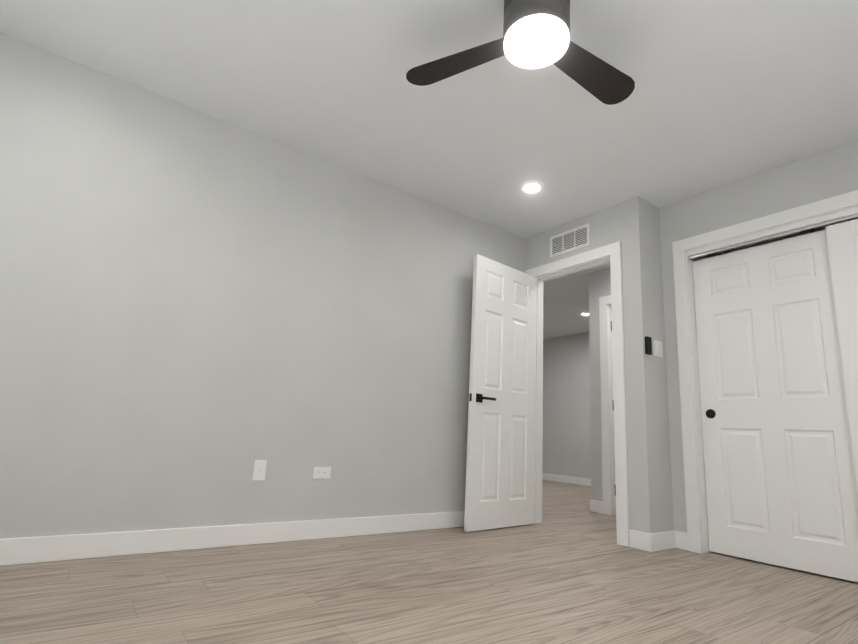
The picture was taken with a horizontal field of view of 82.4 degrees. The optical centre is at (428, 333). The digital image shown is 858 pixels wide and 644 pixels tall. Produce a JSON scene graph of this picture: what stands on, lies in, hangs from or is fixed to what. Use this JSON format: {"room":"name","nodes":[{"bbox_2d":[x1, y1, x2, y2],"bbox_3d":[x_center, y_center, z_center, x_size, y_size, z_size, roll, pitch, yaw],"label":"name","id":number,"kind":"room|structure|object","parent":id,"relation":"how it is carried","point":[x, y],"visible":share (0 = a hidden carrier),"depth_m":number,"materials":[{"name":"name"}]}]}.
{"room":"empty bedroom","nodes":[
{"label":"empty bedroom","id":0,"kind":"room"},
{"bbox_2d":[0,33,527,538],"bbox_3d":[-0.910,0.001,3.050,4.200,2.440,0.140,11,-14,-35],"label":"wall","id":1,"kind":"structure","parent":0,"point":[200,313],"depth_m":2.75,"materials":[{"name":"grey paint"}]},
{"bbox_2d":[0,511,464,565],"bbox_3d":[-0.891,1.141,2.799,4.072,0.110,0.018,11,-14,-35],"label":"baseboard","id":2,"kind":"structure","parent":1,"relation":"attached to","point":[24,550],"depth_m":2.58,"materials":[{"name":"white paint"}]},
{"bbox_2d":[252,460,266,480],"bbox_3d":[-0.968,0.785,2.805,0.070,0.115,0.012,11,-14,-35],"label":"outlet plate","id":3,"kind":"object","parent":1,"relation":"attached to","point":[259,471],"visible":1,"depth_m":2.80,"materials":[{"name":"white plastic"}]},
{"bbox_2d":[312,467,330,478],"bbox_3d":[-0.661,0.863,3.024,0.115,0.070,0.008,11,-14,-35],"label":"electrical outlet plate","id":4,"kind":"object","parent":1,"relation":"attached to","point":[321,472],"visible":1,"depth_m":3.02,"materials":[{"name":"white plastic"}]},
{"bbox_2d":[0,480,857,643],"bbox_3d":[0.423,1.569,4.001,7.940,0.100,7.790,11,-14,-35],"label":"floor","id":5,"kind":"structure","parent":0,"point":[568,570],"depth_m":2.04,"materials":[{"name":"beige wood"}]},
{"bbox_2d":[0,0,857,338],"bbox_3d":[0.557,-0.915,4.516,7.940,0.100,7.790,11,-14,-35],"label":"ceiling","id":6,"kind":"structure","parent":0,"point":[724,92],"depth_m":2.57,"materials":[{"name":"white paint"}]},
{"bbox_2d":[406,0,634,104],"bbox_3d":[0.529,-1.239,2.053,0.938,0.268,1.085,11,-14,-35],"label":"fan","id":7,"kind":"object","parent":6,"relation":"attached to","point":[536,34],"visible":1,"depth_m":2.03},
{"bbox_2d":[520,182,543,193],"bbox_3d":[0.745,-1.051,3.547,0.172,0.006,0.172,11,-14,-35],"label":"recessed light","id":8,"kind":"object","parent":6,"relation":"in","point":[532,187],"visible":1,"depth_m":3.54,"materials":[{"name":"white paint"}]},
{"bbox_2d":[528,196,663,532],"bbox_3d":[-0.030,0.546,5.452,0.120,2.440,5.220,11,-14,-35],"label":"wall","id":9,"kind":"structure","parent":0,"point":[572,435],"depth_m":3.76,"materials":[{"name":"grey paint"}]},
{"bbox_2d":[542,473,590,485],"bbox_3d":[3.060,2.191,6.837,0.014,0.110,6.000,11,-14,-35],"label":"baseboard","id":10,"kind":"structure","parent":9,"relation":"attached to","point":[550,477],"depth_m":7.93,"materials":[{"name":"white paint"}]},
{"bbox_2d":[550,223,589,257],"bbox_3d":[1.155,-0.759,4.042,0.009,0.185,0.390,11,-14,-35],"label":"air vent","id":11,"kind":"object","parent":9,"relation":"in","point":[570,240],"visible":1,"depth_m":4.03,"materials":[{"name":"white plastic"}]},
{"bbox_2d":[525,241,629,546],"bbox_3d":[1.142,0.433,3.837,0.156,2.130,0.945,11,-14,-35],"label":"door frame","id":12,"kind":"structure","parent":9,"relation":"attached to","point":[604,255],"depth_m":3.62,"materials":[{"name":"white paint"}]},
{"bbox_2d":[464,254,536,531],"bbox_3d":[0.592,0.447,3.840,0.760,2.030,0.151,13,-15,-40],"label":"door leaf","id":13,"kind":"structure","parent":12,"relation":"attached to","point":[500,472],"depth_m":3.79,"materials":[{"name":"white paint"}]},
{"bbox_2d":[599,295,615,514],"bbox_3d":[2.044,0.622,4.528,0.138,2.135,0.950,11,-14,-35],"label":"door frame","id":14,"kind":"structure","parent":9,"relation":"attached to","point":[607,432],"depth_m":4.81,"materials":[{"name":"white paint"}]},
{"bbox_2d":[645,336,653,354],"bbox_3d":[1.516,0.087,3.383,0.054,0.122,0.020,11,-14,-35],"label":"light switch","id":15,"kind":"object","parent":9,"relation":"attached to","point":[648,341],"depth_m":3.37,"materials":[{"name":"black plastic"}]},
{"bbox_2d":[654,340,662,357],"bbox_3d":[1.624,0.111,3.466,0.115,0.115,0.011,11,-14,-35],"label":"light switch","id":16,"kind":"object","parent":9,"relation":"attached to","point":[658,348],"depth_m":3.46,"materials":[{"name":"white plastic"}]},
{"bbox_2d":[652,140,857,532],"bbox_3d":[2.421,0.091,2.617,0.150,2.440,2.550,11,-14,-35],"label":"wall","id":17,"kind":"structure","parent":0,"point":[832,172],"depth_m":3.34,"materials":[{"name":"grey paint"}]},
{"bbox_2d":[644,530,683,551],"bbox_3d":[1.526,1.349,3.174,0.304,0.110,0.030,11,-14,-35],"label":"baseboard","id":18,"kind":"structure","parent":17,"relation":"attached to","point":[653,542],"depth_m":3.17,"materials":[{"name":"white paint"}]},
{"bbox_2d":[672,190,857,553],"bbox_3d":[2.326,0.264,2.712,0.138,2.130,1.810,11,-14,-35],"label":"trim","id":19,"kind":"structure","parent":17,"relation":"attached to","point":[695,488],"depth_m":3.28,"materials":[{"name":"white paint"}]},
{"bbox_2d":[687,207,857,260],"bbox_3d":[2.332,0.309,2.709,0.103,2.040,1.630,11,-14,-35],"label":"track rail","id":20,"kind":"object","parent":17,"relation":"attached to","point":[784,232],"visible":0.94,"depth_m":3.11,"materials":[{"name":"silver metal"}]},
{"bbox_2d":[692,229,857,581],"bbox_3d":[2.117,0.392,3.035,0.040,1.965,0.828,11,-14,-35],"label":"sliding closet door","id":21,"kind":"structure","parent":17,"relation":"in","point":[780,482],"depth_m":2.99,"materials":[{"name":"white paint"}]},
{"bbox_2d":[715,552,857,582],"bbox_3d":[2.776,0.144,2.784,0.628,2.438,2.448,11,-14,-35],"label":"door track","id":22,"kind":"object","parent":17,"relation":"attached to","point":[787,567],"depth_m":2.85,"materials":[{"name":"metal"}]},
{"bbox_2d":[826,219,857,492],"bbox_3d":[2.553,0.279,2.378,0.040,1.965,0.828,11,-14,-35],"label":"sliding closet door","id":23,"kind":"structure","parent":17,"relation":"in","point":[842,239],"depth_m":2.75,"materials":[{"name":"white paint"}]}
]}

